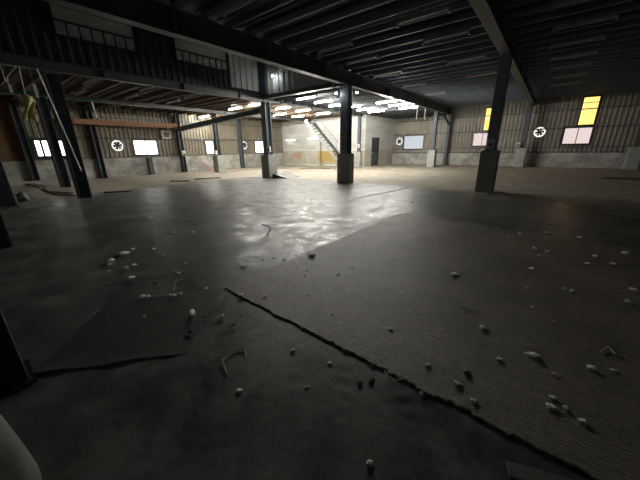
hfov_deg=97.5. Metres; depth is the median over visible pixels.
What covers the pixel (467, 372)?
crumb
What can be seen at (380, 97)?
joist
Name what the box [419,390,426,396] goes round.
crumb
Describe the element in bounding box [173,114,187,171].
wall column
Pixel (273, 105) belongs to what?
joist
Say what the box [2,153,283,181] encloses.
trim
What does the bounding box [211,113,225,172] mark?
steel column
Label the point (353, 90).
joist
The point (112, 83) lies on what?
joist
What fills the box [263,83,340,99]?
beam
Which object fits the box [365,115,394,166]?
wall
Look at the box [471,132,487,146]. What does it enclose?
window
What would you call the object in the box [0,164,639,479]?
floor
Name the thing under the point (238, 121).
wall column
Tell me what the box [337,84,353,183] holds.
steel column
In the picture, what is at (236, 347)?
twine
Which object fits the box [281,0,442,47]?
joist
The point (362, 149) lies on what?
trim
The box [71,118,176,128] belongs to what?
beam
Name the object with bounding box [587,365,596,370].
rock
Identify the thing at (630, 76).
joist
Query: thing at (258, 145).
window
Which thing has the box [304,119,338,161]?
staircase
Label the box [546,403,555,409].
rock
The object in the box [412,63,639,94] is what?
joist
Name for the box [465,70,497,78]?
lamp
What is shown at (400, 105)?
joist
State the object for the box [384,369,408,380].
twine
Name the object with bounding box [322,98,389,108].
joist
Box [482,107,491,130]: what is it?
window
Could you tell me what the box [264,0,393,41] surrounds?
joist
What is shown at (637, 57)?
joist
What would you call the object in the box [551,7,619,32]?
lamp
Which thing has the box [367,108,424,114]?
joist
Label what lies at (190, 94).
lamp
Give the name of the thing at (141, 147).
window
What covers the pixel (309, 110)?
joist
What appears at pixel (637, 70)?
joist
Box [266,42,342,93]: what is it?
wall
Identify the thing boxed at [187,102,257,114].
joist
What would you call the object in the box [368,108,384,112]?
lamp
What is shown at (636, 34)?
joist
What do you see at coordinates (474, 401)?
crumb
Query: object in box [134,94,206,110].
joist
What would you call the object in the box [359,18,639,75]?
joist
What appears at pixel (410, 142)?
window
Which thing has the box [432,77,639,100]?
joist
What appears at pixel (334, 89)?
joist
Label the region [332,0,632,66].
joist
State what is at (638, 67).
joist
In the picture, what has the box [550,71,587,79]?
lamp
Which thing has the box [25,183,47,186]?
plank
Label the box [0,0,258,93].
wall
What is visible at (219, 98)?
joist
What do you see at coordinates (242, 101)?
joist
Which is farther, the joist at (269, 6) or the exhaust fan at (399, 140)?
the exhaust fan at (399, 140)
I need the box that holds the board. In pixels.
[506,461,569,479]
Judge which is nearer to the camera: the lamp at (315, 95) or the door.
the lamp at (315, 95)
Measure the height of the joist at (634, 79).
0.150 m
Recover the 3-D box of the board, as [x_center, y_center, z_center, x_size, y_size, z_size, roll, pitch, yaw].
[1.477,1.163,1.174,1.200,0.012,0.070,5,19,19]
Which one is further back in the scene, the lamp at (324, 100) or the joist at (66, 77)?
the lamp at (324, 100)
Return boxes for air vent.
[160,131,170,138]
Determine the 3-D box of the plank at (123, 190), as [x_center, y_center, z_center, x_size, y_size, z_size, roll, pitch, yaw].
[-7.917,-1.893,10.968,0.860,0.039,0.200,-6,19,-15]
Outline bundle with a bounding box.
[15,191,29,201]
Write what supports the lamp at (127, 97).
hanging from the ceiling at (14, 80)
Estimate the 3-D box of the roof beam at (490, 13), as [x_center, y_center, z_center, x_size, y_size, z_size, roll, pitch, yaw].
[4.301,-5.210,6.836,0.260,0.370,34.030,13,23,36]
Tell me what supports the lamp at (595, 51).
hanging from the ceiling at (199, 6)
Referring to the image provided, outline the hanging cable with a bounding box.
[18,66,25,93]
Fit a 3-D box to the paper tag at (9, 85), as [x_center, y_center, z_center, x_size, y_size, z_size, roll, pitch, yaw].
[-8.544,-4.430,7.671,0.016,0.730,0.060,13,23,36]
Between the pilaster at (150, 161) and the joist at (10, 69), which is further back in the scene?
the pilaster at (150, 161)
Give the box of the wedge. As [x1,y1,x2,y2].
[272,172,298,178]
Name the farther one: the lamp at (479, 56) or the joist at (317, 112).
the joist at (317, 112)
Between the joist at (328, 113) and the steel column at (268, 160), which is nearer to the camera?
the steel column at (268, 160)
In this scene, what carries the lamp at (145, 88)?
hanging from the ceiling at (14, 80)
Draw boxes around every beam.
[0,52,362,116]
[0,89,311,121]
[42,0,450,114]
[71,118,176,128]
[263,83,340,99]
[468,0,535,105]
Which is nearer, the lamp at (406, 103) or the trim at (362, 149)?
the lamp at (406, 103)
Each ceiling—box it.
[0,51,260,110]
[156,0,275,42]
[166,0,639,72]
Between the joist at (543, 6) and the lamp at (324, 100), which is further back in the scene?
the lamp at (324, 100)
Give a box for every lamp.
[74,88,86,95]
[81,77,96,85]
[108,104,118,108]
[125,90,138,99]
[138,86,154,92]
[166,98,180,103]
[184,93,201,97]
[220,0,261,17]
[228,106,242,109]
[248,102,259,106]
[275,106,291,109]
[295,109,310,111]
[296,94,316,100]
[314,98,333,103]
[317,40,353,54]
[328,103,339,106]
[346,52,378,65]
[356,106,374,110]
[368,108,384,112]
[373,69,402,77]
[376,96,398,103]
[388,102,409,106]
[396,2,450,27]
[398,105,418,109]
[402,81,427,87]
[422,28,470,45]
[423,91,446,96]
[446,53,485,64]
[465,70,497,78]
[548,80,580,86]
[549,33,605,49]
[550,0,588,10]
[550,46,598,60]
[550,60,592,70]
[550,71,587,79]
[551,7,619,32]
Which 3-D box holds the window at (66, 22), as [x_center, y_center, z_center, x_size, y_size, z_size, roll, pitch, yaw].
[-7.113,-6.694,8.943,0.070,0.800,2.190,13,23,36]
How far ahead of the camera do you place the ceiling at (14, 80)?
11.31 m
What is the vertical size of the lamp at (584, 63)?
0.292 m
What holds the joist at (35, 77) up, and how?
attached to the ceiling at (14, 80)
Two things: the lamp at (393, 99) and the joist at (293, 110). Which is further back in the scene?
the joist at (293, 110)
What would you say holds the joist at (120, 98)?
attached to the ceiling at (14, 80)
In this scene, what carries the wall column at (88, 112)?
on the floor
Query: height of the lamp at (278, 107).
0.292 m
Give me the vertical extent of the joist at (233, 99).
0.150 m
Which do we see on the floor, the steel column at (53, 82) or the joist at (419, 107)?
the steel column at (53, 82)
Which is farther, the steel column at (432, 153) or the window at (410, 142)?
the window at (410, 142)
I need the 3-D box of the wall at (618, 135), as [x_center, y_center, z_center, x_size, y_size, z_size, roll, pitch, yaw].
[15.193,-8.004,19.699,21.500,3.720,0.045,13,23,36]
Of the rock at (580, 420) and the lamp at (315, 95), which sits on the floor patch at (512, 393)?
the rock at (580, 420)
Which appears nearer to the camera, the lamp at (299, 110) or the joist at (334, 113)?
the lamp at (299, 110)
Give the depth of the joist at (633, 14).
8.90 m
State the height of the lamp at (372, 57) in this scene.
0.292 m
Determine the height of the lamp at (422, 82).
0.292 m
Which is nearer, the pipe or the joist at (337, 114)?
the pipe
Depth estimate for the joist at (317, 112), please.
21.93 m
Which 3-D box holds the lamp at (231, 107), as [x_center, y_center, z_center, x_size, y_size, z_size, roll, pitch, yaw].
[-4.985,-7.850,16.517,1.260,0.292,0.120,13,23,36]
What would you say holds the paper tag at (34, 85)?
hanging from the beam at (6, 59)
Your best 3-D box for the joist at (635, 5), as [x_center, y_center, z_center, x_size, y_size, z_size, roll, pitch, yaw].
[7.507,-5.386,6.359,16.820,0.150,0.059,13,23,36]
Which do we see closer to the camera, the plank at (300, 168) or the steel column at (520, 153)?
the steel column at (520, 153)
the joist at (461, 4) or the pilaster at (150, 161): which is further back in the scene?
the pilaster at (150, 161)
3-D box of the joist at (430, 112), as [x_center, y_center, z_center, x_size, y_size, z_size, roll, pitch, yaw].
[7.019,-10.076,22.527,4.720,0.150,0.059,13,23,36]
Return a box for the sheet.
[13,193,53,209]
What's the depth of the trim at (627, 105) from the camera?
19.47 m
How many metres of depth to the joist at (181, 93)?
13.88 m
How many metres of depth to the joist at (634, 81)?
16.31 m
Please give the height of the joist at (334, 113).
0.150 m
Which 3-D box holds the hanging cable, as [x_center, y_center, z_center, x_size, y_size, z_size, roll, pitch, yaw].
[-8.404,-4.491,7.923,0.024,0.716,0.064,13,23,36]
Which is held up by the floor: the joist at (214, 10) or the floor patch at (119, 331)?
the floor patch at (119, 331)
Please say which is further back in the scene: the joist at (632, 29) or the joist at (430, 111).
the joist at (430, 111)
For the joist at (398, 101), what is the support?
attached to the ceiling
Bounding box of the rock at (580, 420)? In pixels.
[577,418,587,425]
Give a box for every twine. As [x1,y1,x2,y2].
[222,347,245,372]
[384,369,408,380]
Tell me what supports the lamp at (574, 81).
hanging from the ceiling at (199, 6)
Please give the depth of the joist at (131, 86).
12.31 m
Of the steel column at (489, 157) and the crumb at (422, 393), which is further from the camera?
the steel column at (489, 157)
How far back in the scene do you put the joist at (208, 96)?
14.93 m
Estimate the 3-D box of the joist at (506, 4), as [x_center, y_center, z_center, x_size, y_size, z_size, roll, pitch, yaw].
[6.246,-4.870,4.840,16.820,0.150,0.059,13,23,36]
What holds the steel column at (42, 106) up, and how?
on the floor
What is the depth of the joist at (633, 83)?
16.82 m
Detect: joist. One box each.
[0,66,16,87]
[9,70,47,100]
[39,74,74,92]
[47,79,99,103]
[67,81,122,104]
[80,84,142,106]
[95,87,159,107]
[111,89,177,108]
[122,91,192,109]
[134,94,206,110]
[146,95,220,111]
[157,97,231,112]
[168,98,241,113]
[177,100,254,113]
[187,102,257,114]
[196,104,272,115]
[199,0,237,18]
[207,104,282,115]
[216,106,280,116]
[221,107,296,116]
[224,0,294,27]
[242,110,317,119]
[245,0,344,35]
[246,110,295,117]
[248,111,324,119]
[255,112,318,120]
[260,108,303,114]
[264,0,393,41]
[271,113,333,119]
[271,113,337,120]
[272,114,339,121]
[274,87,339,100]
[277,115,339,122]
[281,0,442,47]
[283,88,357,102]
[292,90,365,103]
[296,0,470,53]
[300,92,372,104]
[308,94,379,105]
[309,0,538,57]
[315,96,385,107]
[321,0,558,62]
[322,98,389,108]
[328,101,396,109]
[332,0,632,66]
[334,101,400,110]
[343,1,639,69]
[351,10,639,72]
[352,102,403,109]
[352,104,414,112]
[352,105,409,111]
[355,108,408,113]
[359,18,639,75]
[360,107,421,114]
[367,25,639,78]
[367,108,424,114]
[371,109,428,115]
[374,32,639,80]
[375,110,431,115]
[379,111,433,116]
[381,38,639,83]
[382,112,433,117]
[386,112,440,117]
[388,43,639,85]
[389,113,442,118]
[393,48,639,87]
[393,114,445,118]
[399,52,639,89]
[404,56,639,91]
[408,60,639,92]
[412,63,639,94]
[418,66,639,95]
[421,69,639,97]
[425,72,639,98]
[429,74,639,99]
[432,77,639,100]
[434,79,639,101]
[437,81,639,102]
[440,83,639,103]
[443,85,639,104]
[446,86,639,105]
[448,88,639,106]
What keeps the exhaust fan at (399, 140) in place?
attached to the wall at (618, 135)
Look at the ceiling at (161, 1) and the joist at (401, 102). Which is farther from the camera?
the joist at (401, 102)
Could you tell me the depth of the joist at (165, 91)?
13.20 m
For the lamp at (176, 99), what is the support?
hanging from the ceiling at (14, 80)
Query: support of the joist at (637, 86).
attached to the ceiling at (199, 6)
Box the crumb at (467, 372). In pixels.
[464,370,470,376]
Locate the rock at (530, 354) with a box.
[524,352,539,358]
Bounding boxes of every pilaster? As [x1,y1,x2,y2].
[147,157,154,174]
[316,139,321,165]
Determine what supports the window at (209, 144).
in the wall at (169, 148)
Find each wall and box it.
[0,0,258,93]
[0,96,282,161]
[45,2,310,92]
[228,53,258,91]
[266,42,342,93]
[282,114,366,166]
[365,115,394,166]
[393,89,639,151]
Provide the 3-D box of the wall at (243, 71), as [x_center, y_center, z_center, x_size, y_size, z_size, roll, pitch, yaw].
[-3.565,-8.078,13.246,0.040,1.750,1.600,13,23,36]
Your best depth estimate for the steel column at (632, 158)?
16.67 m
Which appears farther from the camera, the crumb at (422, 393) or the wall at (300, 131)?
the wall at (300, 131)
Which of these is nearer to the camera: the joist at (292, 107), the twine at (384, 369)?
the twine at (384, 369)
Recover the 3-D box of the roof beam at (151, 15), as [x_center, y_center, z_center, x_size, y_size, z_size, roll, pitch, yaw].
[-0.021,-6.139,10.109,0.260,0.500,34.030,13,23,36]
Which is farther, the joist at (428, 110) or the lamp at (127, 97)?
the joist at (428, 110)
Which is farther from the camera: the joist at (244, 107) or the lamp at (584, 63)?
the joist at (244, 107)
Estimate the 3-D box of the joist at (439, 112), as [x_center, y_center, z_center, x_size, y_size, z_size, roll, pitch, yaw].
[7.440,-10.248,23.033,4.720,0.150,0.059,13,23,36]
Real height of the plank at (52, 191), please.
0.039 m
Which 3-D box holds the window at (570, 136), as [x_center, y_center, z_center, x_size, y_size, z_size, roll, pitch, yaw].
[16.998,-6.910,18.576,1.560,1.220,0.080,13,23,36]
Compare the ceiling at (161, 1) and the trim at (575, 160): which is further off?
the trim at (575, 160)
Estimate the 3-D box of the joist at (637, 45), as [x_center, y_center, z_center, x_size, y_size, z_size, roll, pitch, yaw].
[10.028,-6.419,9.396,16.820,0.150,0.059,13,23,36]
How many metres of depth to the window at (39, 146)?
14.72 m
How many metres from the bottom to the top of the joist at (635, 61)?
0.150 m
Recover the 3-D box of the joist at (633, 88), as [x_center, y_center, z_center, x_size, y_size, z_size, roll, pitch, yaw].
[16.753,-9.172,17.494,16.820,0.150,0.059,13,23,36]
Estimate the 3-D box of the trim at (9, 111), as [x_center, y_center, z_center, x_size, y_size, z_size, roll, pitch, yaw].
[-9.359,-7.463,20.785,0.064,2.335,18.350,13,23,36]
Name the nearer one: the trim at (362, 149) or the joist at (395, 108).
the joist at (395, 108)
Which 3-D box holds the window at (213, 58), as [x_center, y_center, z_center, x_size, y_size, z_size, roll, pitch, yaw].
[-4.860,-7.635,11.650,0.070,0.760,2.360,13,23,36]
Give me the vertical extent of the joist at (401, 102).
0.150 m
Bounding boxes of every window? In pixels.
[29,138,65,159]
[46,2,137,52]
[131,139,159,155]
[172,37,228,71]
[204,140,214,154]
[254,141,263,152]
[402,135,424,149]
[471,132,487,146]
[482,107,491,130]
[560,125,595,144]
[576,94,602,125]
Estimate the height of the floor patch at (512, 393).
0.010 m
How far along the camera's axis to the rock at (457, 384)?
1.83 m
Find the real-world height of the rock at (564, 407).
0.014 m
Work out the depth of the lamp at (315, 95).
13.50 m
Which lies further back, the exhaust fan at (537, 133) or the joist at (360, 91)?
the exhaust fan at (537, 133)
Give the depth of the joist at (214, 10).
6.35 m
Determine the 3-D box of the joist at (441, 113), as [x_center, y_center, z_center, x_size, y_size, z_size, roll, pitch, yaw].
[7.860,-10.420,23.540,4.720,0.150,0.059,13,23,36]
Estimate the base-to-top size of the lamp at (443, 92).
0.292 m
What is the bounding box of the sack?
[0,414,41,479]
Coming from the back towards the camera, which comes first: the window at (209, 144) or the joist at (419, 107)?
the window at (209, 144)
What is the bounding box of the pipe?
[36,69,81,170]
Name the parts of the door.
panel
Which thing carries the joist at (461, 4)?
attached to the ceiling at (199, 6)
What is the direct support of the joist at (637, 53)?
attached to the ceiling at (199, 6)
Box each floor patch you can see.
[33,288,222,373]
[224,213,639,479]
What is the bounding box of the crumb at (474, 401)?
[470,398,476,404]
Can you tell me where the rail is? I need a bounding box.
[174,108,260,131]
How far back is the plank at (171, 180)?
14.41 m
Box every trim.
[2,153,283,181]
[9,111,282,160]
[9,179,54,185]
[283,149,364,166]
[392,153,639,168]
[393,105,639,152]
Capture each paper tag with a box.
[3,66,12,92]
[29,69,38,97]
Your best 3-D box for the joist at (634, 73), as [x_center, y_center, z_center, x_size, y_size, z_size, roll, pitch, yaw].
[13.390,-7.796,13.445,16.820,0.150,0.059,13,23,36]
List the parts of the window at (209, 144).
pane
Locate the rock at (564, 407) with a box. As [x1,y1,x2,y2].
[562,405,569,412]
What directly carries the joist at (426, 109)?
attached to the ceiling
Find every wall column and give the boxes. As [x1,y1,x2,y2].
[7,100,40,180]
[83,106,107,177]
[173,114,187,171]
[236,119,244,167]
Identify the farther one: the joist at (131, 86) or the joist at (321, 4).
the joist at (131, 86)
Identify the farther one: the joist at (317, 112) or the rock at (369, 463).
the joist at (317, 112)
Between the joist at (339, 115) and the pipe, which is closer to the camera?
the pipe
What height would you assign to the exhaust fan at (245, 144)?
0.740 m
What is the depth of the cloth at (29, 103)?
8.09 m
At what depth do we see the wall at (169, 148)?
17.73 m
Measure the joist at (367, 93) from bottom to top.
0.150 m
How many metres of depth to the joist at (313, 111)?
20.97 m
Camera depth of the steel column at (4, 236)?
4.76 m
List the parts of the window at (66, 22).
blanking panel, pane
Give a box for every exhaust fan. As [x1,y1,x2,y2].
[110,140,123,151]
[243,141,247,149]
[396,137,402,144]
[533,127,545,137]
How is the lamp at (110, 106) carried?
hanging from the ceiling at (14, 80)
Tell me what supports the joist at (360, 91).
attached to the ceiling
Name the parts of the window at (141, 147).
pane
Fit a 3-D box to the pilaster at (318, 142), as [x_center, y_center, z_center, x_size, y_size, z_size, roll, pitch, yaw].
[-0.090,-7.811,25.148,0.360,2.250,0.220,13,23,36]
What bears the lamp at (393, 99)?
hanging from the ceiling
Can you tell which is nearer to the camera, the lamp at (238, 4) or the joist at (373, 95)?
the lamp at (238, 4)
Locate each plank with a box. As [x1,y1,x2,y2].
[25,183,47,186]
[52,191,73,193]
[103,190,130,192]
[171,180,189,181]
[300,168,330,168]
[600,177,639,179]
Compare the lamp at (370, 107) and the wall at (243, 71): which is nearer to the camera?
the wall at (243, 71)
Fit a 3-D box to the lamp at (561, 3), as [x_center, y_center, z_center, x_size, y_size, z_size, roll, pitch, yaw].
[5.586,-5.101,5.786,1.260,0.292,0.120,13,23,36]
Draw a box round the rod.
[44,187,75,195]
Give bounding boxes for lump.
[190,309,194,315]
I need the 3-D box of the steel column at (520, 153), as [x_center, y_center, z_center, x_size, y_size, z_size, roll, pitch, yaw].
[14.140,-7.163,19.495,0.610,4.080,0.575,13,23,36]
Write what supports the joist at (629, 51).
attached to the ceiling at (199, 6)
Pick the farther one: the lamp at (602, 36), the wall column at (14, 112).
the wall column at (14, 112)
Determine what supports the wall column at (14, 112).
on the floor
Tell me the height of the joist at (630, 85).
0.150 m
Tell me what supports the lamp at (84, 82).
hanging from the ceiling at (14, 80)
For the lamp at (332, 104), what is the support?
hanging from the ceiling
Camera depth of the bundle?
9.03 m
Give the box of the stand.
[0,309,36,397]
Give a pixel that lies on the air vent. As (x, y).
(161, 132)
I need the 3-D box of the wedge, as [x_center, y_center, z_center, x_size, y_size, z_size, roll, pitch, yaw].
[-1.813,-3.539,15.417,1.000,0.220,1.200,13,23,36]
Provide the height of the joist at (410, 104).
0.150 m
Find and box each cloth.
[19,94,37,120]
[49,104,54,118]
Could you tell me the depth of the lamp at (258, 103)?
15.36 m
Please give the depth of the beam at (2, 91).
14.25 m
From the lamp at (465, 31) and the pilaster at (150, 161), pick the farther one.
the pilaster at (150, 161)
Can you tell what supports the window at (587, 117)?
in the wall at (618, 135)
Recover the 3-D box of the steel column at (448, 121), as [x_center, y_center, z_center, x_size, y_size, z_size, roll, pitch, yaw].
[10.002,-8.000,22.555,0.246,3.903,1.659,14,23,38]
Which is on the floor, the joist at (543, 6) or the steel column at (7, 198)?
the steel column at (7, 198)
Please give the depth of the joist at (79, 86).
11.38 m
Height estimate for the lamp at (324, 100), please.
0.292 m
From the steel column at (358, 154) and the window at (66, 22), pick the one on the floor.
the steel column at (358, 154)
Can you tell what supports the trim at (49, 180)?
on the floor
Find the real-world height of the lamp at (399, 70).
0.292 m
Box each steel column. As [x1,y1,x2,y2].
[0,158,16,205]
[0,213,12,246]
[33,96,71,187]
[43,72,91,198]
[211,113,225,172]
[257,61,276,177]
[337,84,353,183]
[355,116,361,166]
[426,111,438,166]
[442,113,451,164]
[475,54,512,191]
[513,104,531,166]
[622,125,639,169]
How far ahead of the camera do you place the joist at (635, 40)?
10.25 m
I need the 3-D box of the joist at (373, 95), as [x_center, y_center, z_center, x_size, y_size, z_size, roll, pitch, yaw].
[1.136,-7.667,15.441,4.720,0.150,0.059,13,23,36]
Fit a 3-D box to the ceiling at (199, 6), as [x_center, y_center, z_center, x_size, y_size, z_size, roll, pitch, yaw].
[6.467,-5.068,5.066,16.850,0.070,34.100,13,23,36]
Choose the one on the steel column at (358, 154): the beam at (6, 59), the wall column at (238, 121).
the beam at (6, 59)
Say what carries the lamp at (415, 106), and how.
hanging from the ceiling
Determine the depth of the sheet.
8.71 m
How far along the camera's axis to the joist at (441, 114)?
23.98 m
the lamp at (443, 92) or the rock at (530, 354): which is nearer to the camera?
the rock at (530, 354)
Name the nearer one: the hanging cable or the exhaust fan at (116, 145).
the hanging cable
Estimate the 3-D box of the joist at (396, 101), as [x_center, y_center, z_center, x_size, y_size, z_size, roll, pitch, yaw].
[2.397,-8.183,16.960,4.720,0.150,0.059,13,23,36]
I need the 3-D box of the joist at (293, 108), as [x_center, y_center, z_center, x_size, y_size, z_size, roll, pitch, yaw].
[-3.958,-9.102,20.096,8.830,0.150,0.059,13,23,36]
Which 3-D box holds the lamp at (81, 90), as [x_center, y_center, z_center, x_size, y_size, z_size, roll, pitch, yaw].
[-9.749,-6.100,11.395,1.260,0.292,0.120,13,23,36]
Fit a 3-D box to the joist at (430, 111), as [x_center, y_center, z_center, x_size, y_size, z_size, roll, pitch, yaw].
[6.599,-9.904,22.021,4.720,0.150,0.059,13,23,36]
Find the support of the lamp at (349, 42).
hanging from the ceiling at (199, 6)
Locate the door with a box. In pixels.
[371,137,378,165]
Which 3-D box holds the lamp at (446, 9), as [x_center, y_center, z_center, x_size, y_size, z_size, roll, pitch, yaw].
[2.394,-5.299,6.556,1.260,0.292,0.120,13,23,36]
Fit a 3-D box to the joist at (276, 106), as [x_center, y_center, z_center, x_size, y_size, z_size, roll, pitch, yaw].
[-4.798,-8.758,19.084,8.830,0.150,0.059,13,23,36]
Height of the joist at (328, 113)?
0.150 m
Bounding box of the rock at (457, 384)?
[453,380,461,387]
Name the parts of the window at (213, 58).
blanking panel, pane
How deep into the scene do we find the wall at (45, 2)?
8.49 m
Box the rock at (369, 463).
[366,460,373,467]
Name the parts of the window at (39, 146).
pane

